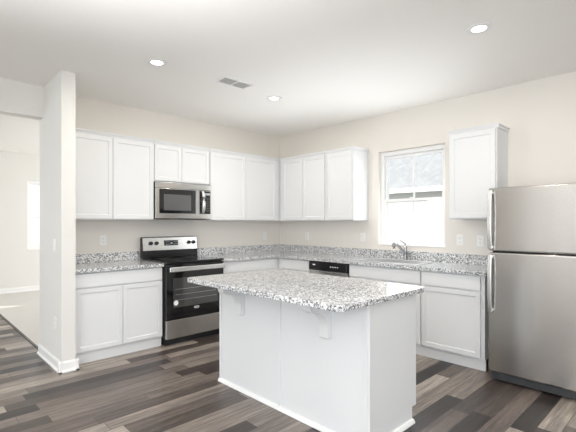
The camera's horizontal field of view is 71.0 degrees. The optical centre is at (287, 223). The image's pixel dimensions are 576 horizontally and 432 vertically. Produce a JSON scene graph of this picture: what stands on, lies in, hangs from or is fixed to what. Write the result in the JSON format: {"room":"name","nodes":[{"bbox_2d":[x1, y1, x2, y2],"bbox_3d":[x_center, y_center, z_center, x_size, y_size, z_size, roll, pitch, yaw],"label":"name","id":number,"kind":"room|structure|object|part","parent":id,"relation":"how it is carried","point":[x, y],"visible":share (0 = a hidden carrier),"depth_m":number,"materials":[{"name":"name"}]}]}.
{"room":"kitchen","nodes":[
{"label":"kitchen","id":0,"kind":"room"},
{"bbox_2d":[0,151,39,288],"bbox_3d":[-6.251,-0.018,7.078,8.300,2.740,0.150,0,0,-44],"label":"wall","id":1,"kind":"structure","parent":0,"point":[19,266],"depth_m":7.89,"materials":[{"name":"white paint"}]},
{"bbox_2d":[0,285,39,293],"bbox_3d":[-6.197,1.301,7.007,7.980,0.100,0.025,0,0,-44],"label":"baseboard","id":2,"kind":"structure","parent":1,"relation":"attached to","point":[27,288],"depth_m":7.91,"materials":[{"name":"white paint"}]},
{"bbox_2d":[27,181,39,249],"bbox_3d":[-4.888,-0.163,8.376,0.913,1.388,0.144,0,0,-44],"label":"window","id":3,"kind":"structure","parent":1,"relation":"in","point":[29,183],"depth_m":8.11,"materials":[{"name":"white plastic"}]},
{"bbox_3d":[-4.926,-0.457,8.415,0.823,0.699,0.028,0,0,-44],"label":"sash","id":4,"kind":"part","parent":3,"relation":"part of","materials":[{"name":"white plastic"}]},
{"bbox_3d":[-4.901,0.167,8.389,0.823,0.629,0.028,0,0,-44],"label":"sash","id":5,"kind":"part","parent":3,"relation":"part of","materials":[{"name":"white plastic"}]},
{"bbox_2d":[0,290,39,345],"bbox_3d":[-2.964,1.379,7.042,3.330,0.066,4.478,0,0,-44],"label":"floor","id":6,"kind":"structure","parent":0,"point":[21,309],"depth_m":6.17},
{"bbox_2d":[0,78,42,119],"bbox_3d":[-4.193,-1.230,2.534,4.630,0.315,0.140,0,0,-44],"label":"wall header","id":7,"kind":"structure","parent":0,"point":[18,99],"depth_m":3.97,"materials":[{"name":"white paint"}]},
{"bbox_2d":[40,70,75,361],"bbox_3d":[-2.275,-0.018,3.967,0.118,2.740,0.773,0,0,-44],"label":"wall partition","id":8,"kind":"structure","parent":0,"point":[58,122],"depth_m":3.72,"materials":[{"name":"white paint"}]},
{"bbox_2d":[53,239,55,250],"bbox_3d":[-2.195,0.203,3.792,0.009,0.116,0.072,0,0,-44],"label":"light switch","id":9,"kind":"object","parent":8,"relation":"attached to","point":[54,240],"visible":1,"depth_m":3.78,"materials":[{"name":"white plastic"}]},
{"bbox_2d":[37,344,79,373],"bbox_3d":[-2.266,1.301,3.958,0.170,0.100,0.799,0,0,-44],"label":"baseboard","id":10,"kind":"structure","parent":8,"relation":"attached to","point":[60,367],"depth_m":3.72,"materials":[{"name":"white paint"}]},
{"bbox_2d":[76,96,279,259],"bbox_3d":[-1.334,-0.018,5.417,3.252,2.740,0.120,0,0,-44],"label":"wall","id":11,"kind":"structure","parent":0,"point":[91,114],"depth_m":5.13,"materials":[{"name":"white paint"}]},
{"bbox_2d":[100,235,105,244],"bbox_3d":[-2.099,0.192,4.584,0.072,0.116,0.009,0,0,-44],"label":"wall outlet","id":12,"kind":"object","parent":11,"relation":"attached to","point":[102,237],"visible":1,"depth_m":4.58,"materials":[{"name":"white plastic"}]},
{"bbox_2d":[76,251,138,263],"bbox_3d":[-2.123,0.386,4.552,0.909,0.103,0.020,0,0,-44],"label":"backsplash","id":13,"kind":"structure","parent":11,"relation":"attached to","point":[132,255],"depth_m":4.59,"materials":[{"name":"grey stone"}]},
{"bbox_2d":[76,128,153,219],"bbox_3d":[-2.002,-0.504,4.455,0.948,0.932,0.329,0,0,-44],"label":"upper cabinet","id":14,"kind":"object","parent":11,"relation":"attached to","point":[115,172],"visible":0.71,"depth_m":4.34,"materials":[{"name":"white paint"}]},
{"bbox_3d":[-2.058,-0.485,4.184,0.467,0.870,0.019,0,0,-44],"label":"door","id":15,"kind":"part","parent":14,"relation":"part of","materials":[{"name":"white paint"}]},
{"bbox_3d":[-2.002,-0.951,4.455,0.948,0.037,0.329,0,0,-44],"label":"crown molding","id":16,"kind":"part","parent":14,"relation":"part of","materials":[{"name":"white paint"}]},
{"bbox_3d":[-1.722,-0.485,4.510,0.457,0.870,0.019,0,0,-44],"label":"door","id":17,"kind":"part","parent":14,"relation":"part of","materials":[{"name":"white paint"}]},
{"bbox_2d":[153,140,209,184],"bbox_3d":[-1.390,-0.730,5.048,0.750,0.480,0.329,0,0,-44],"label":"upper cabinet","id":18,"kind":"object","parent":11,"relation":"attached to","point":[173,162],"visible":0.9,"depth_m":4.90,"materials":[{"name":"white paint"}]},
{"bbox_3d":[-1.423,-0.711,4.800,0.343,0.418,0.019,0,0,-44],"label":"door","id":19,"kind":"part","parent":18,"relation":"part of","materials":[{"name":"white paint"}]},
{"bbox_3d":[-1.390,-0.951,5.048,0.750,0.037,0.329,0,0,-44],"label":"crown molding","id":20,"kind":"part","parent":18,"relation":"part of","materials":[{"name":"white paint"}]},
{"bbox_2d":[154,181,210,219],"bbox_3d":[-1.355,-0.267,5.012,0.751,0.438,0.428,0,0,-44],"label":"microwave oven","id":21,"kind":"object","parent":18,"relation":"attached to","point":[172,201],"visible":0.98,"depth_m":4.88,"materials":[{"name":"silver metal"}]},
{"bbox_3d":[-1.326,-0.235,4.855,0.575,0.357,0.025,0,0,-44],"label":"door","id":22,"kind":"part","parent":21,"relation":"part of","materials":[{"name":"silver metal"}]},
{"bbox_3d":[-1.262,-0.450,4.917,0.751,0.068,0.025,0,0,-44],"label":"panel","id":23,"kind":"part","parent":21,"relation":"part of","materials":[{"name":"silver metal"}]},
{"bbox_3d":[-1.059,-0.264,5.051,0.042,0.296,0.072,0,0,-44],"label":"door handle","id":24,"kind":"part","parent":21,"relation":"part of","materials":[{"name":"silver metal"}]},
{"bbox_3d":[-1.049,-0.262,5.104,0.159,0.287,0.002,0,0,-44],"label":"control panel","id":25,"kind":"part","parent":21,"relation":"part of","materials":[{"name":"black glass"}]},
{"bbox_3d":[-1.055,-0.235,5.117,0.174,0.357,0.025,0,0,-44],"label":"control frame","id":26,"kind":"part","parent":21,"relation":"part of","materials":[{"name":"silver metal"}]},
{"bbox_3d":[-1.157,-0.711,5.058,0.387,0.418,0.019,0,0,-44],"label":"door","id":27,"kind":"part","parent":18,"relation":"part of","materials":[{"name":"white paint"}]},
{"bbox_2d":[196,148,279,220],"bbox_3d":[-0.565,-0.504,5.848,1.542,0.932,0.329,0,0,-44],"label":"upper cabinet","id":28,"kind":"object","parent":11,"relation":"attached to","point":[244,187],"visible":0.86,"depth_m":5.58,"materials":[{"name":"white paint"}]},
{"bbox_3d":[-0.798,-0.485,5.405,0.577,0.870,0.019,0,0,-44],"label":"door","id":29,"kind":"part","parent":28,"relation":"part of","materials":[{"name":"white paint"}]},
{"bbox_3d":[-0.565,-0.951,5.848,1.542,0.037,0.329,0,0,-44],"label":"crown molding","id":30,"kind":"part","parent":28,"relation":"part of","materials":[{"name":"white paint"}]},
{"bbox_3d":[-0.386,-0.485,5.805,0.559,0.870,0.019,0,0,-44],"label":"door","id":31,"kind":"part","parent":28,"relation":"part of","materials":[{"name":"white paint"}]},
{"bbox_2d":[0,0,575,154],"bbox_3d":[-1.813,-1.438,2.501,8.300,0.100,12.900,0,0,-44],"label":"ceiling","id":32,"kind":"structure","parent":0,"point":[329,62],"depth_m":3.28,"materials":[{"name":"white paint"}]},
{"bbox_2d":[147,58,166,66],"bbox_3d":[-1.127,-1.383,3.471,0.170,0.007,0.170,0,0,-44],"label":"recessed light","id":33,"kind":"object","parent":32,"relation":"in","point":[157,62],"visible":1,"depth_m":3.46,"materials":[{"name":"white paint"}]},
{"bbox_2d":[215,76,253,89],"bbox_3d":[-0.528,-1.383,3.984,0.350,0.008,0.180,0,0,-44],"label":"ceiling vent","id":34,"kind":"object","parent":32,"relation":"in","point":[225,80],"visible":1,"depth_m":3.98,"materials":[{"name":"white metal"}]},
{"bbox_2d":[266,96,281,100],"bbox_3d":[-0.155,-1.383,4.467,0.170,0.007,0.170,0,0,-44],"label":"recessed light","id":35,"kind":"object","parent":32,"relation":"in","point":[271,98],"visible":1,"depth_m":4.46,"materials":[{"name":"white paint"}]},
{"bbox_2d":[466,22,491,34],"bbox_3d":[1.356,-1.383,2.867,0.170,0.007,0.170,0,0,-44],"label":"recessed light","id":36,"kind":"object","parent":32,"relation":"in","point":[478,28],"visible":1,"depth_m":2.86,"materials":[{"name":"white paint"}]},
{"bbox_2d":[0,316,575,431],"bbox_3d":[-1.813,1.382,2.501,8.000,0.060,12.600,0,0,-44],"label":"floor","id":37,"kind":"structure","parent":0,"point":[176,387],"depth_m":3.08,"materials":[{"name":"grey wood"}]},
{"bbox_2d":[0,314,37,348],"bbox_3d":[-4.168,1.374,5.874,0.025,0.057,4.478,0,0,-44],"label":"trim","id":38,"kind":"structure","parent":37,"relation":"on","point":[3,317],"depth_m":4.97,"materials":[{"name":"grey wood"}]},
{"bbox_2d":[76,267,161,363],"bbox_3d":[-1.914,0.913,4.334,0.906,0.877,0.624,0,0,-44],"label":"base cabinet","id":39,"kind":"object","parent":37,"relation":"on","point":[119,312],"visible":0.72,"depth_m":4.09,"materials":[{"name":"white paint"}]},
{"bbox_3d":[-1.855,0.930,3.971,0.447,0.600,0.019,0,0,-44],"label":"door","id":40,"kind":"part","parent":39,"relation":"part of","materials":[{"name":"white paint"}]},
{"bbox_3d":[-1.699,0.551,4.121,0.880,0.133,0.019,0,0,-44],"label":"drawer","id":41,"kind":"part","parent":39,"relation":"part of","materials":[{"name":"white paint"}]},
{"bbox_2d":[76,251,163,273],"bbox_3d":[-1.905,0.404,4.327,0.909,0.138,0.648,0,0,-44],"label":"countertop","id":42,"kind":"structure","parent":39,"relation":"on","point":[111,261],"depth_m":4.40,"materials":[{"name":"grey stone"}]},
{"bbox_3d":[-1.536,0.930,4.279,0.427,0.600,0.019,0,0,-44],"label":"door","id":43,"kind":"part","parent":39,"relation":"part of","materials":[{"name":"white paint"}]},
{"bbox_2d":[140,236,224,345],"bbox_3d":[-1.261,0.759,4.867,0.757,1.184,0.712,0,0,-44],"label":"range","id":44,"kind":"object","parent":37,"relation":"on","point":[190,311],"visible":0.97,"depth_m":4.66,"materials":[{"name":"black metal"}]},
{"bbox_3d":[-1.475,0.254,5.090,0.737,0.153,0.021,0,0,-44],"label":"control panel","id":45,"kind":"part","parent":44,"relation":"part of","materials":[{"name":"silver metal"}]},
{"bbox_2d":[142,255,223,263],"bbox_3d":[-1.260,0.434,4.866,0.757,0.024,0.605,0,0,-44],"label":"glass cooktop","id":46,"kind":"object","parent":44,"relation":"in","point":[168,259],"depth_m":4.81,"materials":[{"name":"black glass"}]},
{"bbox_3d":[-1.065,1.169,4.664,0.749,0.202,0.043,0,0,-44],"label":"storage drawer","id":47,"kind":"part","parent":44,"relation":"part of","materials":[{"name":"silver metal"}]},
{"bbox_3d":[-1.066,0.759,4.666,0.749,0.603,0.038,0,0,-44],"label":"oven door","id":48,"kind":"part","parent":44,"relation":"part of","materials":[{"name":"black glass"}]},
{"bbox_3d":[-1.033,0.507,4.632,0.717,0.054,0.058,0,0,-44],"label":"door handle","id":49,"kind":"part","parent":44,"relation":"part of","materials":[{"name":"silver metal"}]},
{"bbox_2d":[223,258,277,273],"bbox_3d":[-0.472,0.913,5.732,1.570,0.877,0.624,0,0,-44],"label":"base cabinet","id":50,"kind":"object","parent":37,"relation":"on","point":[268,263],"visible":0.1,"depth_m":5.28,"materials":[{"name":"white paint"}]},
{"bbox_2d":[194,244,487,275],"bbox_3d":[0.493,0.404,4.736,1.572,0.138,3.398,0,0,-44],"label":"countertop","id":51,"kind":"structure","parent":50,"relation":"on","point":[469,264],"depth_m":5.09,"materials":[{"name":"grey stone"}]},
{"bbox_2d":[359,258,433,264],"bbox_3d":[1.225,0.536,4.647,0.416,0.211,0.766,0,0,-44],"label":"sink","id":52,"kind":"object","parent":51,"relation":"in","point":[385,260],"visible":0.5,"depth_m":4.76,"materials":[{"name":"silver metal"}]},
{"bbox_2d":[392,240,407,259],"bbox_3d":[1.316,0.318,4.741,0.299,0.238,0.063,0,0,-44],"label":"faucet","id":53,"kind":"object","parent":51,"relation":"on","point":[394,244],"visible":0.98,"depth_m":4.78,"materials":[{"name":"silver metal"}]},
{"bbox_3d":[1.324,0.297,4.750,0.210,0.161,0.036,0,0,-43],"label":"spout","id":54,"kind":"part","parent":53,"relation":"part of","materials":[{"name":"silver metal"}]},
{"bbox_2d":[278,258,309,272],"bbox_3d":[0.288,0.913,5.629,0.624,0.877,0.611,0,0,-44],"label":"base cabinet","id":55,"kind":"object","parent":37,"relation":"on","point":[298,265],"visible":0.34,"depth_m":5.40,"materials":[{"name":"white paint"}]},
{"bbox_2d":[218,289,415,431],"bbox_3d":[0.083,0.913,3.049,0.776,0.877,1.544,0,0,-44],"label":"kitchen island","id":56,"kind":"object","parent":37,"relation":"on","point":[354,370],"visible":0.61,"depth_m":2.67,"materials":[{"name":"white paint"}]},
{"bbox_3d":[-0.049,0.913,2.931,0.012,0.877,1.510,0,0,-44],"label":"panel","id":57,"kind":"part","parent":56,"relation":"part of","materials":[{"name":"white paint"}]},
{"bbox_2d":[187,269,423,311],"bbox_3d":[0.063,0.455,3.018,0.955,0.035,1.580,0,0,-44],"label":"island countertop","id":58,"kind":"structure","parent":56,"relation":"on","point":[319,291],"depth_m":2.76,"materials":[{"name":"grey stone"}]},
{"bbox_3d":[0.678,0.913,2.591,0.558,0.877,0.012,0,0,-44],"label":"panel","id":59,"kind":"part","parent":56,"relation":"part of","materials":[{"name":"white paint"}]},
{"bbox_2d":[309,260,349,277],"bbox_3d":[0.697,0.914,5.167,0.624,0.875,0.605,0,0,-44],"label":"dishwasher","id":60,"kind":"object","parent":37,"relation":"on","point":[316,267],"visible":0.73,"depth_m":4.92,"materials":[{"name":"black plastic"}]},
{"bbox_3d":[0.499,0.916,4.974,0.033,0.632,0.605,0,0,-44],"label":"door","id":61,"kind":"part","parent":60,"relation":"part of","materials":[{"name":"silver metal"}]},
{"bbox_2d":[349,264,422,355],"bbox_3d":[1.251,0.913,4.636,0.624,0.877,0.910,0,0,-44],"label":"base cabinet","id":62,"kind":"object","parent":37,"relation":"on","point":[375,273],"visible":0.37,"depth_m":4.26,"materials":[{"name":"white paint"}]},
{"bbox_3d":[1.035,0.551,4.424,0.019,0.133,0.892,0,0,-44],"label":"drawer","id":63,"kind":"part","parent":62,"relation":"part of","materials":[{"name":"white paint"}]},
{"bbox_3d":[1.191,0.930,4.263,0.019,0.600,0.446,0,0,-44],"label":"door","id":64,"kind":"part","parent":62,"relation":"part of","materials":[{"name":"white paint"}]},
{"bbox_2d":[422,270,488,371],"bbox_3d":[1.784,0.913,4.086,0.624,0.877,0.612,0,0,-44],"label":"base cabinet","id":65,"kind":"object","parent":37,"relation":"on","point":[455,314],"visible":0.88,"depth_m":3.84,"materials":[{"name":"white paint"}]},
{"bbox_3d":[1.558,0.551,3.885,0.019,0.133,0.572,0,0,-44],"label":"drawer","id":66,"kind":"part","parent":65,"relation":"part of","materials":[{"name":"white paint"}]},
{"bbox_3d":[1.558,0.930,3.885,0.019,0.600,0.572,0,0,-44],"label":"door","id":67,"kind":"part","parent":65,"relation":"part of","materials":[{"name":"white paint"}]},
{"bbox_2d":[487,183,575,399],"bbox_3d":[2.236,0.516,3.438,0.822,1.671,0.760,0,0,-44],"label":"refrigerator","id":68,"kind":"object","parent":37,"relation":"on","point":[531,230],"visible":1,"depth_m":3.23,"materials":[{"name":"grey metal"}]},
{"bbox_3d":[1.716,-0.030,3.429,0.063,0.505,0.030,0,0,-44],"label":"door handle","id":69,"kind":"part","parent":68,"relation":"part of","materials":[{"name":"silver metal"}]},
{"bbox_3d":[1.716,0.510,3.429,0.063,0.495,0.030,0,0,-44],"label":"door handle","id":70,"kind":"part","parent":68,"relation":"part of","materials":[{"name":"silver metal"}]},
{"bbox_3d":[2.015,-0.035,3.224,0.084,0.538,0.760,0,0,-44],"label":"freezer door","id":71,"kind":"part","parent":68,"relation":"part of","materials":[{"name":"silver metal"}]},
{"bbox_3d":[2.015,0.755,3.224,0.084,1.018,0.760,0,0,-44],"label":"door","id":72,"kind":"part","parent":68,"relation":"part of","materials":[{"name":"silver metal"}]},
{"bbox_2d":[280,71,575,254],"bbox_3d":[1.112,-0.018,5.338,0.150,2.740,12.600,0,0,-44],"label":"wall","id":73,"kind":"structure","parent":0,"point":[540,114],"depth_m":4.47,"materials":[{"name":"white paint"}]},
{"bbox_2d":[279,151,326,220],"bbox_3d":[0.302,-0.504,5.826,0.329,0.932,0.903,0,0,-44],"label":"upper cabinet","id":74,"kind":"object","parent":73,"relation":"attached to","point":[303,178],"visible":0.91,"depth_m":5.66,"materials":[{"name":"white paint"}]},
{"bbox_3d":[0.069,-0.485,5.844,0.019,0.870,0.405,0,0,-44],"label":"door","id":75,"kind":"part","parent":74,"relation":"part of","materials":[{"name":"white paint"}]},
{"bbox_3d":[0.302,-0.951,5.826,0.329,0.037,0.903,0,0,-44],"label":"crown molding","id":76,"kind":"part","parent":74,"relation":"part of","materials":[{"name":"white paint"}]},
{"bbox_3d":[0.353,-0.485,5.551,0.019,0.870,0.399,0,0,-44],"label":"door","id":77,"kind":"part","parent":74,"relation":"part of","materials":[{"name":"white paint"}]},
{"bbox_2d":[305,232,308,239],"bbox_3d":[0.282,0.190,6.078,0.009,0.116,0.072,0,0,-44],"label":"wall outlet","id":78,"kind":"object","parent":73,"relation":"attached to","point":[306,233],"visible":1,"depth_m":6.07,"materials":[{"name":"white plastic"}]},
{"bbox_2d":[194,244,487,264],"bbox_3d":[0.493,0.386,4.736,1.572,0.103,3.398,0,0,-44],"label":"backsplash","id":79,"kind":"structure","parent":73,"relation":"attached to","point":[393,254],"depth_m":5.40,"materials":[{"name":"grey stone"}]},
{"bbox_2d":[326,146,368,220],"bbox_3d":[0.782,-0.504,5.332,0.329,0.932,0.469,0,0,-44],"label":"upper cabinet","id":80,"kind":"object","parent":73,"relation":"attached to","point":[347,167],"visible":1,"depth_m":5.20,"materials":[{"name":"white paint"}]},
{"bbox_3d":[0.665,-0.485,5.229,0.019,0.870,0.405,0,0,-44],"label":"door","id":81,"kind":"part","parent":80,"relation":"part of","materials":[{"name":"white paint"}]},
{"bbox_3d":[0.782,-0.951,5.332,0.329,0.037,0.469,0,0,-44],"label":"crown molding","id":82,"kind":"part","parent":80,"relation":"part of","materials":[{"name":"white paint"}]},
{"bbox_2d":[361,233,364,241],"bbox_3d":[0.990,0.184,5.348,0.009,0.116,0.072,0,0,-44],"label":"wall outlet","id":83,"kind":"object","parent":73,"relation":"attached to","point":[362,234],"visible":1,"depth_m":5.34,"materials":[{"name":"white plastic"}]},
{"bbox_2d":[378,144,444,247],"bbox_3d":[1.507,-0.316,4.906,0.144,1.185,0.873,0,0,-44],"label":"window","id":84,"kind":"structure","parent":73,"relation":"in","point":[386,156],"depth_m":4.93,"materials":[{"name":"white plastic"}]},
{"bbox_3d":[1.520,-0.040,4.918,0.028,0.533,0.783,0,0,-44],"label":"sash","id":85,"kind":"part","parent":84,"relation":"part of","materials":[{"name":"white plastic"}]},
{"bbox_3d":[1.546,-0.562,4.943,0.028,0.592,0.783,0,0,-44],"label":"sash","id":86,"kind":"part","parent":84,"relation":"part of","materials":[{"name":"white plastic"}]},
{"bbox_2d":[457,235,462,244],"bbox_3d":[1.884,0.182,4.426,0.009,0.116,0.072,0,0,-44],"label":"wall outlet","id":87,"kind":"object","parent":73,"relation":"attached to","point":[459,237],"visible":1,"depth_m":4.42,"materials":[{"name":"white plastic"}]},
{"bbox_2d":[447,123,509,218],"bbox_3d":[1.945,-0.501,4.132,0.329,0.914,0.506,0,0,-44],"label":"upper cabinet","id":88,"kind":"object","parent":73,"relation":"attached to","point":[478,154],"visible":0.83,"depth_m":4.01,"materials":[{"name":"white paint"}]},
{"bbox_3d":[1.833,-0.482,4.024,0.019,0.852,0.442,0,0,-44],"label":"door","id":89,"kind":"part","parent":88,"relation":"part of","materials":[{"name":"white paint"}]},
{"bbox_3d":[1.945,-0.939,4.132,0.329,0.037,0.506,0,0,-44],"label":"crown molding","id":90,"kind":"part","parent":88,"relation":"part of","materials":[{"name":"white paint"}]},
{"bbox_2d":[477,235,483,246],"bbox_3d":[2.035,0.186,4.270,0.009,0.116,0.072,0,0,-44],"label":"wall outlet","id":91,"kind":"object","parent":73,"relation":"attached to","point":[480,239],"visible":1,"depth_m":4.27,"materials":[{"name":"white plastic"}]}
]}

